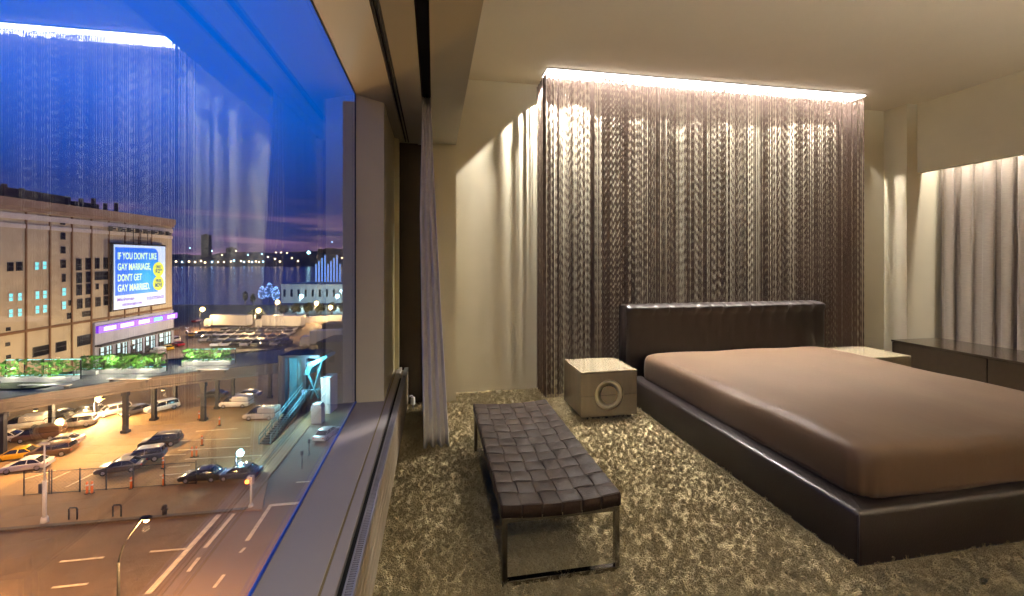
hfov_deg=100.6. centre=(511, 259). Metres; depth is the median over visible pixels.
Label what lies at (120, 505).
bike rack
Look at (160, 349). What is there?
van
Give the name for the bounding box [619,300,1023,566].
platform bed
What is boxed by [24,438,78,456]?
suv
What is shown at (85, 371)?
planter
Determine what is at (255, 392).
sedan
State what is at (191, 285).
water
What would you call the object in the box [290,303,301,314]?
street tree
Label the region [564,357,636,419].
nightstand
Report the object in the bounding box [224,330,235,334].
parked car
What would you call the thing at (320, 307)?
street tree
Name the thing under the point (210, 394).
sedan
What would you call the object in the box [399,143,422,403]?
curtain
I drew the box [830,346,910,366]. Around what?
nightstand
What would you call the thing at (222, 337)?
parked car
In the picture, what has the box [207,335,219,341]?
parked car
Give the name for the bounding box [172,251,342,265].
hills
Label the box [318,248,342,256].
block
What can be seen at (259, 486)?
sidewalk
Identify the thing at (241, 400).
van
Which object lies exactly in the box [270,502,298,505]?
road marking
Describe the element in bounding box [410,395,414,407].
radiator valve
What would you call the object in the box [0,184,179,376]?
building
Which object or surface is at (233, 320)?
box truck
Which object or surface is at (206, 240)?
apartment tower
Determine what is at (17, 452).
sedan
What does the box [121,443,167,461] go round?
suv
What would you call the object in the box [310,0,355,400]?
window frame
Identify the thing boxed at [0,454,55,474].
sedan
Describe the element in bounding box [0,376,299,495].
ground
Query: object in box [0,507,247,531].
curb
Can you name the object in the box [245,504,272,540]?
road marking
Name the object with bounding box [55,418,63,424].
street lamp
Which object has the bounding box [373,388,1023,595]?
carpet
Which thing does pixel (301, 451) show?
parking meter
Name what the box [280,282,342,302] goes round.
pier building
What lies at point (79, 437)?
sedan
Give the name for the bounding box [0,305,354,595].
ground
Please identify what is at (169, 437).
suv
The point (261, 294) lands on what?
street tree
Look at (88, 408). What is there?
suv
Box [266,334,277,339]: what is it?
parked car
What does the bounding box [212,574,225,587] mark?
road marking
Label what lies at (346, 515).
trim
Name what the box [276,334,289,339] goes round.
parked car
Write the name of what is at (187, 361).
planter
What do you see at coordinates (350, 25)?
trim
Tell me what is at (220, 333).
parked car
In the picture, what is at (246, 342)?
parked car
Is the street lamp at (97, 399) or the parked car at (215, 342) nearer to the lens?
the street lamp at (97, 399)
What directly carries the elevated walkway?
on the ground at (30, 559)
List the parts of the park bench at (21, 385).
seat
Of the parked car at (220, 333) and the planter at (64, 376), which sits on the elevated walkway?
the planter at (64, 376)
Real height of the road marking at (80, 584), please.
0.020 m
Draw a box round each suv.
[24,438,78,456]
[63,402,103,419]
[64,412,99,426]
[97,401,131,417]
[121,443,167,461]
[137,429,183,447]
[143,397,180,412]
[174,336,180,340]
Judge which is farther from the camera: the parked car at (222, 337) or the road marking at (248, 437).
the parked car at (222, 337)
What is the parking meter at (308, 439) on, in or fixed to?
on the ground at (30, 559)
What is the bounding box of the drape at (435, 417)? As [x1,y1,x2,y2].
[420,94,448,448]
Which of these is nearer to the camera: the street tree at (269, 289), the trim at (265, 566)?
the trim at (265, 566)
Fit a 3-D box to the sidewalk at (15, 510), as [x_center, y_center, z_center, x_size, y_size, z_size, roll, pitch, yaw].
[-34.309,19.930,34.401,25.819,0.100,5.402,0,0,-8]
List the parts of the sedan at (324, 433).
cabin glass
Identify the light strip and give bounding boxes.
[542,67,866,101]
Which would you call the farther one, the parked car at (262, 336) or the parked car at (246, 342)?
the parked car at (262, 336)
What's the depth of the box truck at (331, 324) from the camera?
107.60 m
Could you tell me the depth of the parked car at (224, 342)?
97.52 m
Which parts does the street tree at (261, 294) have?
crown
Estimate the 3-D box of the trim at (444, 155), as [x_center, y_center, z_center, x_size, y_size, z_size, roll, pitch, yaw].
[-0.707,0.132,4.140,0.304,2.436,0.320,0,0,-10]
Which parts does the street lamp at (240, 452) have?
lamp bulb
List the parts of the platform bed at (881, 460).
headboard, padded rail, mattress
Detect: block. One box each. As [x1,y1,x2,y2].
[226,247,236,252]
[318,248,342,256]
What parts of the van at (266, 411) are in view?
cabin glass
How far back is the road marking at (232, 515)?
31.26 m
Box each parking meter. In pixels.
[300,450,303,468]
[308,439,309,455]
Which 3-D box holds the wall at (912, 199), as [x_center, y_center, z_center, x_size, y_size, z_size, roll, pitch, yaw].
[4.941,-0.250,5.207,0.600,3.200,0.260,0,0,-10]
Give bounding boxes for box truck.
[204,314,252,327]
[255,314,304,328]
[300,329,342,347]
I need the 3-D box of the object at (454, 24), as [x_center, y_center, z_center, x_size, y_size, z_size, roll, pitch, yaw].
[-0.152,-1.463,0.562,0.504,0.774,7.560,0,0,-10]
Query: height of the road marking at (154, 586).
0.020 m
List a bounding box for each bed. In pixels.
[0,382,50,390]
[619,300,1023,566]
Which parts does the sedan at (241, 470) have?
cabin glass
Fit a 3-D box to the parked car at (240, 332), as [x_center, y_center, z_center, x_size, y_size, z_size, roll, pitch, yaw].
[-71.304,19.272,111.989,1.800,1.384,4.500,0,0,-8]
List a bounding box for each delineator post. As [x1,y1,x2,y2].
[84,481,89,494]
[89,481,94,493]
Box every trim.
[247,401,356,595]
[312,0,404,142]
[318,370,396,595]
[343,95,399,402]
[371,0,408,142]
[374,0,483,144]
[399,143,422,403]
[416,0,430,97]
[433,144,455,402]
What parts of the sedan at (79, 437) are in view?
cabin glass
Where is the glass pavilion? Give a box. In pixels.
[315,255,340,281]
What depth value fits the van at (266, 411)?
52.75 m
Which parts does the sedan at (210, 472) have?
cabin glass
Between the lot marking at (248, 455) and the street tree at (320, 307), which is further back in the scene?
the street tree at (320, 307)
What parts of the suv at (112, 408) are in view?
cabin glass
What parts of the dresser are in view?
drawer, drawer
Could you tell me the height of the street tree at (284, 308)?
4.571 m
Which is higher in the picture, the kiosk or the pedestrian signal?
the kiosk
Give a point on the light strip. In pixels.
(551, 72)
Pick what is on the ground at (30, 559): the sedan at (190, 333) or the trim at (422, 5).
the sedan at (190, 333)
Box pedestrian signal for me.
[245,475,254,507]
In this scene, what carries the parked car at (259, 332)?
on the ground at (30, 559)
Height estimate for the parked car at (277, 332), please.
1.384 m
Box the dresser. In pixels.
[891,338,1023,390]
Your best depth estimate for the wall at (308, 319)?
137.04 m
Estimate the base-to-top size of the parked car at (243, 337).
1.384 m
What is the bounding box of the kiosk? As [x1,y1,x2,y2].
[311,402,325,424]
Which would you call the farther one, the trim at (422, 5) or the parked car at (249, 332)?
the parked car at (249, 332)
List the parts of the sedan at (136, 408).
cabin glass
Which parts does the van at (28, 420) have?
cabin glass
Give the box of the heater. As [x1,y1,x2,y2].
[337,367,407,595]
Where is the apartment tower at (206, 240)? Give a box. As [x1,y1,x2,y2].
[201,234,211,257]
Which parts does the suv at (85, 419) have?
cabin glass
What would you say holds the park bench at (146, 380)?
on the elevated walkway
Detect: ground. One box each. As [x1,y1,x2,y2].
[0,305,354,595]
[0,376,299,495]
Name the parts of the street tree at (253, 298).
crown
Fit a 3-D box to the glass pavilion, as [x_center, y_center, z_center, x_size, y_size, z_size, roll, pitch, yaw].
[-118.710,8.387,276.943,17.484,23.226,6.500,0,0,0]
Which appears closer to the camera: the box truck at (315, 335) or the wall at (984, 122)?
the wall at (984, 122)
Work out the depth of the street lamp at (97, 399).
51.77 m
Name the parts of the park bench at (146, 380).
seat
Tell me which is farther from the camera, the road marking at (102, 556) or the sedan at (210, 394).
the sedan at (210, 394)
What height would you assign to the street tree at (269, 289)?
9.792 m
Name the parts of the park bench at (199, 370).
seat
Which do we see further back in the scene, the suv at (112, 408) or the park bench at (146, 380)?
the suv at (112, 408)
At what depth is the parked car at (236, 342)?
97.66 m
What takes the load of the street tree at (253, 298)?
on the ground at (30, 559)
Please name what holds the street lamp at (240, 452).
on the ground at (103, 443)
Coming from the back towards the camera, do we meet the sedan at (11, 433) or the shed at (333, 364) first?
the shed at (333, 364)
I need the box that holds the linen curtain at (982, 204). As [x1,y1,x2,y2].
[941,155,1023,350]
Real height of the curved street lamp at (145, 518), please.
6.948 m
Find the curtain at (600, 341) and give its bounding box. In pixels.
[537,73,863,396]
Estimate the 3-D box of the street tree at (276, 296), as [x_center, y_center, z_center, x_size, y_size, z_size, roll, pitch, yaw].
[-103.599,15.819,186.847,2.961,8.377,3.034,0,0,0]
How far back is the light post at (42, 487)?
32.12 m
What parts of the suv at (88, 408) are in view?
cabin glass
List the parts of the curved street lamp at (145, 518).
curved arm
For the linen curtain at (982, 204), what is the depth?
4.65 m
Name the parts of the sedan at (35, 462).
cabin glass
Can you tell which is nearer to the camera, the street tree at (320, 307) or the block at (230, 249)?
the street tree at (320, 307)
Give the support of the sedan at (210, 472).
on the ground at (103, 443)
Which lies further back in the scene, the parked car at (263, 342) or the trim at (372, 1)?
the parked car at (263, 342)
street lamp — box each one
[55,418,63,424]
[93,396,102,423]
[117,515,151,595]
[235,449,243,464]
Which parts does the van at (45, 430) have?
cabin glass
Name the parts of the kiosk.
door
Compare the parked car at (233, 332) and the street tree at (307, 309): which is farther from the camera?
the street tree at (307, 309)
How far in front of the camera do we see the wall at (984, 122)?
4.53 m
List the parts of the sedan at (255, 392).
cabin glass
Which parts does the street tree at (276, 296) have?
crown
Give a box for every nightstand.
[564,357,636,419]
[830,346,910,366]
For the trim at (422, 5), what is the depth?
2.33 m
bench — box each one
[17,384,71,387]
[106,378,150,382]
[195,369,227,372]
[473,399,620,586]
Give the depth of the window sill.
1.66 m
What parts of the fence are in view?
post, post, post, post, post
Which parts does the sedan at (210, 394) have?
cabin glass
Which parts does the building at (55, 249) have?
cornice, shop frame, light panel, shop frame, light panel, shop frame, light panel, shop frame, light panel, shop frame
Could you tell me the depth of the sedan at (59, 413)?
53.25 m
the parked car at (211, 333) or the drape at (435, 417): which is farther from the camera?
the parked car at (211, 333)
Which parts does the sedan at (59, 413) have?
cabin glass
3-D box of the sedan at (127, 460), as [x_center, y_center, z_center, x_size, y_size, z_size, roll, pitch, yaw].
[-36.974,19.376,40.189,3.573,1.120,1.401,0,0,-20]
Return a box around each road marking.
[51,583,87,588]
[59,556,104,562]
[145,514,221,593]
[149,548,185,552]
[181,437,249,440]
[186,557,200,571]
[203,514,234,547]
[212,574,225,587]
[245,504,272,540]
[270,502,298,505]
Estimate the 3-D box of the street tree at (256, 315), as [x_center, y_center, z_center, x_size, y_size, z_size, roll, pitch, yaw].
[-79.697,17.570,132.770,5.940,4.888,5.727,0,0,0]
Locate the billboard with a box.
[108,226,171,311]
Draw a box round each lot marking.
[178,446,249,450]
[184,455,261,459]
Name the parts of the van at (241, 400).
cabin glass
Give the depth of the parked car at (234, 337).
104.16 m
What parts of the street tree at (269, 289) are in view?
crown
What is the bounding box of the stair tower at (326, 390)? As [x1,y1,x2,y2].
[258,349,336,444]
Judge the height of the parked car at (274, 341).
1.384 m
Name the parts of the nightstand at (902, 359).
drawer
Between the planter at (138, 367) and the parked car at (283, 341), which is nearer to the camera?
the planter at (138, 367)
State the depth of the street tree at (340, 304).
151.06 m
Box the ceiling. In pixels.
[469,0,1023,110]
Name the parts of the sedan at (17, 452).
cabin glass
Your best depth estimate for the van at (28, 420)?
49.95 m
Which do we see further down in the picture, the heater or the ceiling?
the heater
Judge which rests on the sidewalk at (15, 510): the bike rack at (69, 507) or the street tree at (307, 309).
the bike rack at (69, 507)
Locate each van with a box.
[7,411,47,428]
[11,421,67,443]
[150,346,165,354]
[219,393,253,408]
[242,404,280,420]
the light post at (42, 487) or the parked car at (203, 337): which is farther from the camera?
the parked car at (203, 337)
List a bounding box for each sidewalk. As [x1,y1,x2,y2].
[0,479,249,530]
[246,412,310,510]
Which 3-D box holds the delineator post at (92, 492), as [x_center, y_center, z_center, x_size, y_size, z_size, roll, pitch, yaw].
[-35.821,19.405,36.247,0.380,1.050,0.400,0,0,0]
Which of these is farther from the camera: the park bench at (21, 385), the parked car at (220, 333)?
the parked car at (220, 333)
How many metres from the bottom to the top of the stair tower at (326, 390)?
7.600 m
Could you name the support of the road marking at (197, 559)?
on the ground at (30, 559)
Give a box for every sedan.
[0,444,39,461]
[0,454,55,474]
[7,429,22,442]
[36,432,85,446]
[55,407,75,418]
[93,456,146,475]
[117,403,150,416]
[163,344,173,350]
[171,341,184,346]
[177,464,226,482]
[185,332,196,336]
[191,318,202,321]
[197,389,228,398]
[218,462,263,480]
[234,389,261,397]
[312,426,340,440]
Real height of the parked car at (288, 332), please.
1.384 m
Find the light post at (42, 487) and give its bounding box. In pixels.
[38,443,49,523]
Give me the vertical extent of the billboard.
16.700 m
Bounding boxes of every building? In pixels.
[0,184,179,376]
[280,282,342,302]
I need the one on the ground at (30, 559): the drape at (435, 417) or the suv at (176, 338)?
the suv at (176, 338)
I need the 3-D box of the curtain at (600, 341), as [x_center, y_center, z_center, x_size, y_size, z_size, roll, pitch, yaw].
[2.122,-0.240,4.625,3.729,3.157,0.358,0,0,-10]
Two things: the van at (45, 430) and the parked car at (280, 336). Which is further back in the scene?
the parked car at (280, 336)
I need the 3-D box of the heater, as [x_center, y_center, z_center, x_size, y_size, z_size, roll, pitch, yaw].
[-0.334,1.159,0.366,0.056,0.341,7.240,0,0,-10]
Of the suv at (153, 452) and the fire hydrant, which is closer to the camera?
the fire hydrant
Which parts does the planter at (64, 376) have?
hand rail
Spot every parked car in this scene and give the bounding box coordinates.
[195,331,207,336]
[198,335,210,341]
[205,331,216,335]
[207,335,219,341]
[210,340,222,346]
[215,331,226,335]
[217,335,229,339]
[219,339,232,346]
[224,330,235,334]
[227,335,238,339]
[229,339,241,346]
[234,330,245,334]
[237,334,248,339]
[239,339,251,346]
[244,330,255,334]
[247,334,258,339]
[250,339,261,346]
[254,330,265,334]
[257,334,267,339]
[259,339,270,345]
[264,330,274,334]
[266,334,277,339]
[269,339,280,345]
[273,330,283,334]
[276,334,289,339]
[279,339,292,345]
[283,330,295,335]
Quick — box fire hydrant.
[161,504,167,514]
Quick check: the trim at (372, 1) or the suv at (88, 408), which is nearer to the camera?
the trim at (372, 1)
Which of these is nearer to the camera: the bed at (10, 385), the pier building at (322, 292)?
the bed at (10, 385)
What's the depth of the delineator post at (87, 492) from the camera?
36.13 m
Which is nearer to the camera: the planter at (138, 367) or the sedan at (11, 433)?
the sedan at (11, 433)
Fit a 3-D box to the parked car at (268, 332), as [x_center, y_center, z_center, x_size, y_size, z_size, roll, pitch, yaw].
[-64.095,19.272,112.657,1.800,1.384,4.500,0,0,-13]
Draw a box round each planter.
[0,358,81,382]
[73,354,104,374]
[98,352,166,373]
[181,347,235,365]
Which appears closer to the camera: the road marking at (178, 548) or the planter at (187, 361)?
the road marking at (178, 548)
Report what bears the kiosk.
on the ground at (30, 559)
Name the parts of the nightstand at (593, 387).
ring pull, drawer, drawer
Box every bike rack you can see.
[68,507,77,519]
[112,504,121,516]
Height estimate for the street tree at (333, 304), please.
5.244 m
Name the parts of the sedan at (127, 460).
cabin glass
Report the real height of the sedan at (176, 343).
1.120 m
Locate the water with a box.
[172,266,342,304]
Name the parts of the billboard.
panel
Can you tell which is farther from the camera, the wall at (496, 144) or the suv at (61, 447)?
the suv at (61, 447)
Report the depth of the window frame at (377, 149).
2.99 m
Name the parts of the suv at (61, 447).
cabin glass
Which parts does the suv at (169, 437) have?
cabin glass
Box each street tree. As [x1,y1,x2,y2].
[242,291,247,304]
[247,308,265,319]
[250,293,255,305]
[258,286,265,303]
[265,283,273,303]
[273,287,279,305]
[278,304,288,314]
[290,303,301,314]
[303,302,313,315]
[314,303,324,315]
[327,302,336,314]
[339,301,342,311]
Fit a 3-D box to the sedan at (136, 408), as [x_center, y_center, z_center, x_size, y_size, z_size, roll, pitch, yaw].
[-48.701,19.376,55.195,1.401,1.120,3.573,0,0,32]
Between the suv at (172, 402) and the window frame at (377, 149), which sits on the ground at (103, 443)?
the suv at (172, 402)
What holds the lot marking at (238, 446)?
on the ground at (103, 443)
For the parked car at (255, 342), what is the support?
on the ground at (30, 559)
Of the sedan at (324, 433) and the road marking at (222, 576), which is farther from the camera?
the sedan at (324, 433)
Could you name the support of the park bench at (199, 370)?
on the elevated walkway
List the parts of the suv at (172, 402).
cabin glass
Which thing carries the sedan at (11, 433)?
on the ground at (103, 443)
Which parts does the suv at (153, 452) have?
cabin glass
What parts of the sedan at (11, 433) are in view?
cabin glass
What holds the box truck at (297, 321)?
on the ground at (30, 559)
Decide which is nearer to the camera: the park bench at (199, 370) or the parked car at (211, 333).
the park bench at (199, 370)
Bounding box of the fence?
[23,460,196,495]
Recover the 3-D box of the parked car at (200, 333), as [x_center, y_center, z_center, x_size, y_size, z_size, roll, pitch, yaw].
[-80.784,19.272,111.111,1.800,1.384,4.500,0,0,-11]
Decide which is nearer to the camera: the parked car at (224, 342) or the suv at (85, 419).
the suv at (85, 419)
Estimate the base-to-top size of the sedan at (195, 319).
1.120 m
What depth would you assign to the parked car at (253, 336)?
104.67 m
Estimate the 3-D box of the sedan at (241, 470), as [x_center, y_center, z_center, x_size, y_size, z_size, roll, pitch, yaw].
[-24.954,19.376,38.991,3.573,1.120,1.401,0,0,-6]
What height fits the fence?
2.100 m
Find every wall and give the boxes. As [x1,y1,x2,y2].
[305,315,341,322]
[456,79,883,392]
[884,104,940,351]
[917,70,1023,172]
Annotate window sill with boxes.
[252,367,401,595]
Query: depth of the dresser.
4.30 m
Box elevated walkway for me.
[0,348,284,461]
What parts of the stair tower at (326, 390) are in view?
hand rail, hand rail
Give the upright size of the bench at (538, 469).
0.342 m
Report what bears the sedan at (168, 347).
on the ground at (30, 559)
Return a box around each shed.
[316,335,342,372]
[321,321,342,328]
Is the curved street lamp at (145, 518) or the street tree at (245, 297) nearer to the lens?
the curved street lamp at (145, 518)

